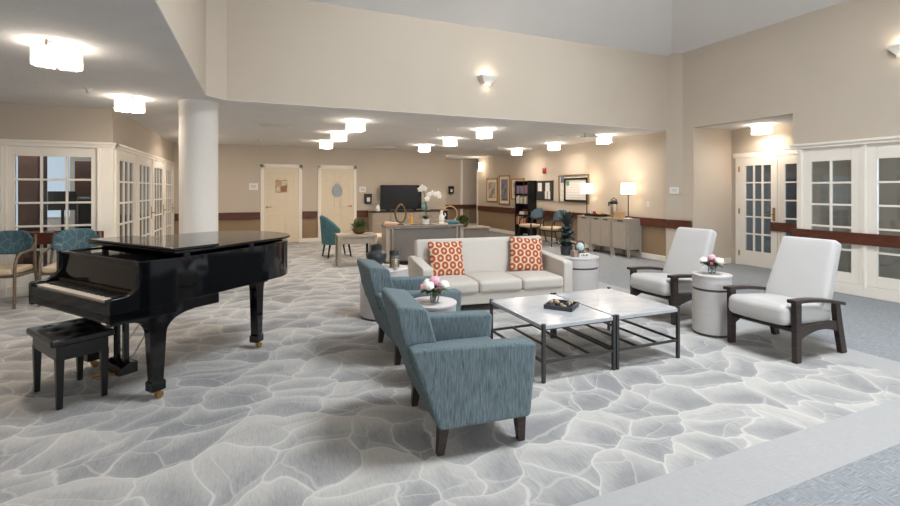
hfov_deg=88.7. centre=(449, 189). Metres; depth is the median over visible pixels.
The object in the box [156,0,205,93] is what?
wall
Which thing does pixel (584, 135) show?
fixture
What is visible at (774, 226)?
trim
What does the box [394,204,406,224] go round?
ring sculpture
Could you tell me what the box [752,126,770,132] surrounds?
diffuser
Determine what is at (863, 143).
door frame
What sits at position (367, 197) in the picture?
dispenser
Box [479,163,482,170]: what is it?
wall sconce
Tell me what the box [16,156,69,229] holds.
window
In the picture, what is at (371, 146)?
ceiling vent
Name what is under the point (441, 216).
figurine
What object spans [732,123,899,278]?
wall
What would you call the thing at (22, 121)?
wall
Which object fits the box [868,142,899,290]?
door
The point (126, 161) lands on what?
door
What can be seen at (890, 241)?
trim
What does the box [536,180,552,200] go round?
bulletin board
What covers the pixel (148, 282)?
grand piano
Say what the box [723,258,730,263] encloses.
baseboard
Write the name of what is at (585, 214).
serving tray
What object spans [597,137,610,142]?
diffuser
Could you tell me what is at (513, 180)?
framed picture
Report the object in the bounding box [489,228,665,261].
baseboard
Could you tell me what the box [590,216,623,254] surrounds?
base cabinet
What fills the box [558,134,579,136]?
ceiling vent
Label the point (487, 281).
seat cushion
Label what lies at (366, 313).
table
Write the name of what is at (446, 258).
throw pillow
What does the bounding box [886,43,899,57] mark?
wall sconce
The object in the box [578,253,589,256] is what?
block
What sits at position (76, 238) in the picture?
chair
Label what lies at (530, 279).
seat cushion
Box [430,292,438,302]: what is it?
glass vase
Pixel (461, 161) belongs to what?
trim
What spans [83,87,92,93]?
sprinkler head
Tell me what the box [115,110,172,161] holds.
wall
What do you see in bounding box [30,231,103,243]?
trim
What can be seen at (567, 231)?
spiky plant
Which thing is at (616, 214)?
wicker box
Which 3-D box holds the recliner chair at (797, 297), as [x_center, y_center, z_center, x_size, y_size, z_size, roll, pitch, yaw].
[3.079,0.955,4.235,0.888,0.991,0.652,0,0,-23]
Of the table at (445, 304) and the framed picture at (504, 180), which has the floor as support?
the table at (445, 304)
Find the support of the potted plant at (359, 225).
on the side table at (367, 237)
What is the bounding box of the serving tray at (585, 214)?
[584,213,606,216]
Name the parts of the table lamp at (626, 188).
lamp shade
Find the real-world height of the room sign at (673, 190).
0.130 m
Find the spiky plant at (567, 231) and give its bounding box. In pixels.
[556,211,576,254]
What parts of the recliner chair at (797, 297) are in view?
leg, armrest, seat frame, leg, seat, leg, backrest, armrest, rail, leg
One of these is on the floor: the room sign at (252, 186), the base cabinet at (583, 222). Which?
the base cabinet at (583, 222)
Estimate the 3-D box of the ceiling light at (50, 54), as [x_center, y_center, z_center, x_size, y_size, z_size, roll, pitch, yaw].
[-3.181,-1.072,3.726,0.332,0.196,0.332,0,0,-23]
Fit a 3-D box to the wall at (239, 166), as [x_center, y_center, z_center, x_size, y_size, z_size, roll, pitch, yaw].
[-3.632,0.140,12.877,7.530,2.620,0.150,0,0,-23]
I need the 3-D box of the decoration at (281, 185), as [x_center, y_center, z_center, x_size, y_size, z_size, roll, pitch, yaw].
[-4.536,-0.090,12.384,0.300,0.340,0.022,0,0,-23]
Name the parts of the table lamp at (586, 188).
lamp shade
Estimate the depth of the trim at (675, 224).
8.98 m
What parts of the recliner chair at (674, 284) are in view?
leg, armrest, seat frame, seat, leg, armrest, rail, backrest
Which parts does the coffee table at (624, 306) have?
leg, frame, leg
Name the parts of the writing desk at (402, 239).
panel, modesty panel, panel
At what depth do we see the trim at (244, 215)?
11.93 m
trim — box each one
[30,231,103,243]
[175,212,259,220]
[302,211,317,217]
[357,210,367,216]
[446,204,476,208]
[460,160,462,215]
[477,169,477,224]
[477,205,664,226]
[680,220,691,227]
[770,222,796,232]
[791,228,899,248]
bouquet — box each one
[419,276,449,300]
[699,254,724,272]
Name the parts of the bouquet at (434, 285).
flower, flower, flower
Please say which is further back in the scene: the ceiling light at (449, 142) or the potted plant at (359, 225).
the ceiling light at (449, 142)
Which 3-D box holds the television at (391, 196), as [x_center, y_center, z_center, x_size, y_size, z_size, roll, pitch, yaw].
[-1.431,0.245,13.486,1.250,0.750,0.240,0,0,-23]
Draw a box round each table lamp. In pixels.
[580,183,592,212]
[621,183,635,218]
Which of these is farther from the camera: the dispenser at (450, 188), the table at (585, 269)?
the dispenser at (450, 188)
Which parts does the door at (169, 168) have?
glass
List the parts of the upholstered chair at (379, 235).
seat, backrest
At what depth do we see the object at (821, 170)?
7.15 m
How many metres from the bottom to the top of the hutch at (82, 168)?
2.000 m
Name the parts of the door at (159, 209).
glass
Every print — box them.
[488,182,495,197]
[501,179,507,200]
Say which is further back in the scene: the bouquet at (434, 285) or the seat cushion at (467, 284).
the seat cushion at (467, 284)
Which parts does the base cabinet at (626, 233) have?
door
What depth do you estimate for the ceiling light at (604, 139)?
9.82 m
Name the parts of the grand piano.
lid, leg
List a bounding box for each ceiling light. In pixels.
[34,39,82,69]
[115,96,142,112]
[319,141,331,148]
[332,131,345,141]
[347,120,364,131]
[419,144,429,151]
[444,137,456,146]
[477,128,491,138]
[512,148,521,155]
[548,143,560,150]
[597,135,610,143]
[752,123,771,134]
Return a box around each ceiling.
[0,0,792,159]
[305,0,846,55]
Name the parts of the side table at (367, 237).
floor rail, drawer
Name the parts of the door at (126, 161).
glass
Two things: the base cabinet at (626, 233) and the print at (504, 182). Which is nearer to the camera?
the base cabinet at (626, 233)
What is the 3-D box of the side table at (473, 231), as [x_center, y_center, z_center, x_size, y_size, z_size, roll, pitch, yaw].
[0.532,1.185,11.460,0.800,0.530,0.560,0,0,-19]
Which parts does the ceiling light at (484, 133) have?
plate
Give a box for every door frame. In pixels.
[733,150,796,263]
[788,136,899,290]
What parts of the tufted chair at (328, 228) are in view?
backrest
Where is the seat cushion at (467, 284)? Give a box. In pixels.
[436,275,478,294]
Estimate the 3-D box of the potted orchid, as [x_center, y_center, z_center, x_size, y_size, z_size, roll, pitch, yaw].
[-0.406,0.296,9.165,0.497,0.797,0.224,0,0,-12]
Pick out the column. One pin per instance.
(198, 118)
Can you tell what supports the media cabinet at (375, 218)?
on the floor
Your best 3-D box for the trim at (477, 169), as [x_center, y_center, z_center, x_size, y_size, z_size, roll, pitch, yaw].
[1.084,0.350,17.132,0.150,2.200,0.120,0,0,-23]
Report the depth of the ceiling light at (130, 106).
5.79 m
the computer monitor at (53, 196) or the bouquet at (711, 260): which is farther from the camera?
the computer monitor at (53, 196)
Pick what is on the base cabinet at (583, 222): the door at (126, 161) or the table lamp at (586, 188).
the table lamp at (586, 188)
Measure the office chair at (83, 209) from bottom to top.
1.314 m
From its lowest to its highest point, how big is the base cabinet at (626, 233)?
0.825 m
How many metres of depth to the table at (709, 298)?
4.51 m
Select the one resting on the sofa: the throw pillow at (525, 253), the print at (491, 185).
the throw pillow at (525, 253)
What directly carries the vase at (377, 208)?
on the media cabinet at (375, 218)
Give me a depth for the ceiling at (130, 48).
5.79 m
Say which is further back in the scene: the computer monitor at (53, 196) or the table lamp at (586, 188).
the table lamp at (586, 188)
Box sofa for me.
[408,236,572,304]
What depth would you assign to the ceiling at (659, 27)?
7.63 m
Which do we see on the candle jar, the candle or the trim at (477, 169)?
the candle
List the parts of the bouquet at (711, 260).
flower, flower, flower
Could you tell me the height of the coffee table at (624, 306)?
0.442 m
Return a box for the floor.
[0,231,899,505]
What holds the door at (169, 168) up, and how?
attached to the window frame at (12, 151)
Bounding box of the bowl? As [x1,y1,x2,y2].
[352,228,365,233]
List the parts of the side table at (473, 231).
drawer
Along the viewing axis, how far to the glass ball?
6.23 m
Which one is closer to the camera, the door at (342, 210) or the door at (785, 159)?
the door at (785, 159)
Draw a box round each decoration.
[276,180,286,191]
[332,183,341,196]
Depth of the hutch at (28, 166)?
7.92 m
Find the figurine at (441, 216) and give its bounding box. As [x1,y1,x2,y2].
[439,210,445,222]
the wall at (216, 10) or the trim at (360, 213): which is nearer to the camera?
the wall at (216, 10)
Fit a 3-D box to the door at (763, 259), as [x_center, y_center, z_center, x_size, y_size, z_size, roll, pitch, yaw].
[5.721,0.415,8.576,0.110,2.050,0.717,0,0,-23]
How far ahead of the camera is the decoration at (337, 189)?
12.96 m
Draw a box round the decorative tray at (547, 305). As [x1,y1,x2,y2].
[544,299,578,311]
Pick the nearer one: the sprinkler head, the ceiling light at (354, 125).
the sprinkler head
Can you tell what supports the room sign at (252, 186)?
attached to the wall at (239, 166)
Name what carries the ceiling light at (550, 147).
hanging from the ceiling at (130, 48)
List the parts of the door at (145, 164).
glass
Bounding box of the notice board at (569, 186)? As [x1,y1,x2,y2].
[558,174,588,202]
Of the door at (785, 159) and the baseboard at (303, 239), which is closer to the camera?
the door at (785, 159)
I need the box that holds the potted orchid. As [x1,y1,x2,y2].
[417,184,441,223]
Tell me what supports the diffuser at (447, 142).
attached to the ceiling light at (449, 142)
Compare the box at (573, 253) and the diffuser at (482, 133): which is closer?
the box at (573, 253)
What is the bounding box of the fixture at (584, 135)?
[580,133,597,137]
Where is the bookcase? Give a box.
[515,181,536,235]
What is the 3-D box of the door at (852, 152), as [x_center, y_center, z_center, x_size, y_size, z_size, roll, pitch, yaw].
[5.469,0.345,6.598,0.045,1.910,0.710,0,0,-23]
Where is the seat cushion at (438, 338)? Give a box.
[436,336,490,342]
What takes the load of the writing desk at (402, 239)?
on the floor
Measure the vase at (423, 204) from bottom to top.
0.238 m
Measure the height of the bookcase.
1.710 m
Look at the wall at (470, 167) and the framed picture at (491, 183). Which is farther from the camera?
the wall at (470, 167)
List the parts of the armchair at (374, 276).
leg, arm, leg, arm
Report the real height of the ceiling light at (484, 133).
0.196 m
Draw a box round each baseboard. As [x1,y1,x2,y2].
[302,238,317,241]
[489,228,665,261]
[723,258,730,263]
[834,281,899,302]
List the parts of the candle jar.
lid, jar glass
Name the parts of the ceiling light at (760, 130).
plate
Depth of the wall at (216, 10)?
5.87 m
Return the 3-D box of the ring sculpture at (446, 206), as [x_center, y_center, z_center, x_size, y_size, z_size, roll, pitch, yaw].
[-0.004,0.513,9.555,0.346,0.363,0.080,0,0,-16]
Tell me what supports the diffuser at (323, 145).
attached to the ceiling light at (328, 145)
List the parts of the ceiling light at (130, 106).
plate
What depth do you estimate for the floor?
2.89 m
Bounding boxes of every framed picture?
[486,178,497,201]
[499,175,509,204]
[511,178,524,199]
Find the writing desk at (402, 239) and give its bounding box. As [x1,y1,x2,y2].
[381,222,463,264]
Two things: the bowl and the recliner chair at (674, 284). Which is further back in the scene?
the bowl
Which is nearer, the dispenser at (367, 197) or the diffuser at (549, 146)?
the diffuser at (549, 146)
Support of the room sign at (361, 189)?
attached to the wall at (239, 166)
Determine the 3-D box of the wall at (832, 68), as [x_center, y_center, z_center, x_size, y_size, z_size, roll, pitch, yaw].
[4.794,-0.635,8.376,0.150,4.170,18.900,0,0,-23]
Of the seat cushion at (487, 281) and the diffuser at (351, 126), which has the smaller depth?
the seat cushion at (487, 281)
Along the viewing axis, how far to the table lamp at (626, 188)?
9.75 m
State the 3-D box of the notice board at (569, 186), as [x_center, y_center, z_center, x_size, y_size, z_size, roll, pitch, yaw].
[3.190,-0.020,11.921,0.045,0.730,1.210,0,0,-23]
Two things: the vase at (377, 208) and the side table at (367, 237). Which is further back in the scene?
the vase at (377, 208)
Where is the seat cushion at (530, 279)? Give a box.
[506,270,562,289]
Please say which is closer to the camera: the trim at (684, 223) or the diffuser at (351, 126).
the diffuser at (351, 126)
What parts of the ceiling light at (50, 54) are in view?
plate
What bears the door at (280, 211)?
in the wall at (239, 166)
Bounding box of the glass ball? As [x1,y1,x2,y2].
[575,241,584,252]
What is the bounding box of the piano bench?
[26,318,113,410]
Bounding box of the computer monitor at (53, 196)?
[48,191,76,231]
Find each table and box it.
[335,232,376,266]
[360,264,407,321]
[410,296,456,381]
[463,225,490,237]
[490,293,615,383]
[553,287,679,369]
[558,254,598,291]
[691,271,732,337]
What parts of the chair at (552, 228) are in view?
leg, seat, leg, backrest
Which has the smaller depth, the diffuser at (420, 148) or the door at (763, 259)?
the door at (763, 259)
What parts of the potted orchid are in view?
pot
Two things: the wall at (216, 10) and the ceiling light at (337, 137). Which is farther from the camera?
the ceiling light at (337, 137)
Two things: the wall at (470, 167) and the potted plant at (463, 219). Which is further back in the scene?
the wall at (470, 167)
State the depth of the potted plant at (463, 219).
11.25 m
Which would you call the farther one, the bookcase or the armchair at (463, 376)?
the bookcase
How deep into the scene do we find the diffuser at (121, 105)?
5.77 m
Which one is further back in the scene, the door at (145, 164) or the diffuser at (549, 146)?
the diffuser at (549, 146)
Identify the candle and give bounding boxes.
[391,259,397,266]
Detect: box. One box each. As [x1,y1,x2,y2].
[570,250,577,256]
[613,212,624,217]
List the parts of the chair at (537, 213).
leg, seat, backrest, leg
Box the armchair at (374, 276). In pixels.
[357,258,461,365]
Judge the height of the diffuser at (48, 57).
0.100 m
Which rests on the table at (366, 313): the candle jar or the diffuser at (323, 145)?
the candle jar
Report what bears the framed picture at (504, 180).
attached to the wall at (832, 68)
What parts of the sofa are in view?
arm, backrest, arm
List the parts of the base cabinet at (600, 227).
door, door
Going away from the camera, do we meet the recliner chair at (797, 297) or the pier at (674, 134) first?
the recliner chair at (797, 297)
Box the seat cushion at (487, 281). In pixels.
[465,271,521,292]
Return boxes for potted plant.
[351,218,369,233]
[456,214,471,226]
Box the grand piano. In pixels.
[29,231,289,397]
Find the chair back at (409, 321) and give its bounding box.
[381,287,435,370]
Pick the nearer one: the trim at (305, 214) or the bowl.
the bowl
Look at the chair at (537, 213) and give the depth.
12.85 m
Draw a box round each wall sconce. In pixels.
[477,74,496,85]
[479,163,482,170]
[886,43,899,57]
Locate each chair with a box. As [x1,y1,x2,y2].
[0,230,37,308]
[38,228,101,306]
[77,196,90,228]
[320,215,351,258]
[366,221,397,253]
[518,208,546,241]
[539,210,567,246]
[627,227,716,324]
[723,236,846,363]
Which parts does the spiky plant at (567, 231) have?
pot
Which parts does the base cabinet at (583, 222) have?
door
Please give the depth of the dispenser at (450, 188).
17.72 m
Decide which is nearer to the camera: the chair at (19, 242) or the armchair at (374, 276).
the armchair at (374, 276)
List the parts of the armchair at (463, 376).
leg, arm, leg, arm, leg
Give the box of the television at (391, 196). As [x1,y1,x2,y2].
[380,185,421,210]
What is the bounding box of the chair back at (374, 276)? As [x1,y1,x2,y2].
[357,258,393,309]
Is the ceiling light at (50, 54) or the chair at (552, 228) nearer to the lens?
the ceiling light at (50, 54)
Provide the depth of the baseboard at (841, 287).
6.16 m
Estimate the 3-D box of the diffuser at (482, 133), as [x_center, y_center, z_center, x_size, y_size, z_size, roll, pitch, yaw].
[0.665,-1.060,8.911,0.276,0.100,0.276,0,0,-15]
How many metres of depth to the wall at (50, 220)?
9.26 m
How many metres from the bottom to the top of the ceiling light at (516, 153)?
0.196 m
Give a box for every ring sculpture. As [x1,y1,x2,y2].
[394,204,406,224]
[443,206,457,220]
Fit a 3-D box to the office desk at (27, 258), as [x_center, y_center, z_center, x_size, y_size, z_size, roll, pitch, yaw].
[-6.584,1.080,7.749,1.500,0.740,0.640,0,0,-23]
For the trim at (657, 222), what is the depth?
11.85 m
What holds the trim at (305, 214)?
attached to the wall at (239, 166)
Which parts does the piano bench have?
leg, leg, leg, leg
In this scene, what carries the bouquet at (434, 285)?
in the glass vase at (431, 301)
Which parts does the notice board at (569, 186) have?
frame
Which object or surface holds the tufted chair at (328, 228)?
on the floor
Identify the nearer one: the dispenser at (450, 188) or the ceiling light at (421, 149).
the ceiling light at (421, 149)
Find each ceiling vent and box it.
[371,146,393,147]
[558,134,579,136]
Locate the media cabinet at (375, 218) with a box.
[368,210,440,232]
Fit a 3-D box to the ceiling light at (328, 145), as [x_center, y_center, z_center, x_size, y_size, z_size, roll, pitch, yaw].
[-2.990,-1.072,11.112,0.332,0.196,0.332,0,0,14]
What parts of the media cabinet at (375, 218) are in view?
door, door, door, door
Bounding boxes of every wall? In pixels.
[0,102,114,142]
[47,157,90,262]
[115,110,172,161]
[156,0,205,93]
[173,142,445,242]
[206,0,226,99]
[227,0,667,129]
[446,159,477,223]
[478,0,899,255]
[698,128,731,262]
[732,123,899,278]
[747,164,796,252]
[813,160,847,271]
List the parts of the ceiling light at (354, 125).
plate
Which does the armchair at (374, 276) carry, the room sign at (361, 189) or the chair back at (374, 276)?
the chair back at (374, 276)
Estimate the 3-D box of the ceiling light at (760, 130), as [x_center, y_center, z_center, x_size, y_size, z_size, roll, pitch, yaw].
[5.583,-1.072,8.242,0.332,0.196,0.332,0,0,-35]
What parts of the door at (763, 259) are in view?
handle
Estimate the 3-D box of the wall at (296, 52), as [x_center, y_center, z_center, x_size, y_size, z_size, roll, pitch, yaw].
[0.693,-1.948,7.663,7.960,1.544,0.180,0,0,-23]
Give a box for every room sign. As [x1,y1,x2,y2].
[249,183,257,189]
[359,187,365,191]
[670,187,678,193]
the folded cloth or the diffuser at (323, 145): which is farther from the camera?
the diffuser at (323, 145)
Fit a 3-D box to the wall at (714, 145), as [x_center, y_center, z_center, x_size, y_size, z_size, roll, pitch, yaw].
[5.173,0.140,8.981,1.080,2.620,0.120,0,0,-23]
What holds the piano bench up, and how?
on the floor
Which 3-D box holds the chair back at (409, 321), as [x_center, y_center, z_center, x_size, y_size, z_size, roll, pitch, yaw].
[-0.236,0.841,2.778,0.279,0.412,0.526,0,0,-18]
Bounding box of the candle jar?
[389,249,398,266]
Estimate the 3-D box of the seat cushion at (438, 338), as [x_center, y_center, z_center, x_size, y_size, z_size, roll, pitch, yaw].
[0.090,1.085,2.883,0.560,0.176,0.525,0,0,-18]
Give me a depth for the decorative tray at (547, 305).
3.91 m
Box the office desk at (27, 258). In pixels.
[16,230,54,273]
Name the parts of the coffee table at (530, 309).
leg, leg, frame, leg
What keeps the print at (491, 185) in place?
attached to the framed picture at (491, 183)
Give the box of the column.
[178,99,218,233]
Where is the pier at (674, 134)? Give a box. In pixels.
[666,53,682,258]
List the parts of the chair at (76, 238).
leg, seat frame, seat, leg, backrest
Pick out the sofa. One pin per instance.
(488, 275)
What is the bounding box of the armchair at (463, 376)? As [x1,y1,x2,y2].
[381,287,535,455]
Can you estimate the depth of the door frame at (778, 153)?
8.72 m
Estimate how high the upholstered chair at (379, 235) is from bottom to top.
0.740 m
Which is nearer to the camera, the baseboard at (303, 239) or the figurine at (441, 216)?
the figurine at (441, 216)
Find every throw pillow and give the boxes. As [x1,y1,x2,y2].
[428,241,464,275]
[509,236,542,270]
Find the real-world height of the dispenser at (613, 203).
0.450 m
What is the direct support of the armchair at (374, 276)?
on the floor
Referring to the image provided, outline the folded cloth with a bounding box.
[445,220,458,223]
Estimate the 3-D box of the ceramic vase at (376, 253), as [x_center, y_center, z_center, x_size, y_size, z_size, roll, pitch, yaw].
[-0.842,0.765,5.257,0.236,0.270,0.236,0,0,-23]
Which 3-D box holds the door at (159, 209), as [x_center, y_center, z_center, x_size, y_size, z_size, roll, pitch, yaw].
[-6.154,0.420,9.743,0.110,2.020,1.200,0,0,-23]
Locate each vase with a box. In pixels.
[366,244,386,264]
[375,201,379,210]
[421,202,428,209]
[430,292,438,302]
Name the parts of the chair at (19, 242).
seat, backrest, seat frame, leg, leg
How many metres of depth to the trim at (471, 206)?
17.96 m
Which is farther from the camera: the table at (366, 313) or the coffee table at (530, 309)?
the table at (366, 313)
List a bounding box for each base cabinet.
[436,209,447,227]
[577,215,601,250]
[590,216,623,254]
[612,218,641,257]
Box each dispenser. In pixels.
[364,194,371,203]
[448,186,453,193]
[608,198,617,217]
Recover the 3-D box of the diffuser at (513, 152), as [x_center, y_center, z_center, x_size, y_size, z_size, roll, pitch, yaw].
[1.919,-1.060,13.240,0.276,0.100,0.276,0,0,22]
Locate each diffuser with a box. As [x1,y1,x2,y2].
[34,47,78,67]
[116,100,142,110]
[320,143,331,147]
[332,134,345,139]
[347,123,363,129]
[419,147,428,150]
[444,140,455,144]
[477,131,490,136]
[512,151,521,153]
[548,145,559,148]
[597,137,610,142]
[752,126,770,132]
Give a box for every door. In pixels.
[118,150,135,236]
[139,156,154,236]
[154,160,165,235]
[166,164,174,234]
[261,164,301,242]
[318,165,356,241]
[738,156,777,268]
[803,145,859,284]
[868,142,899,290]

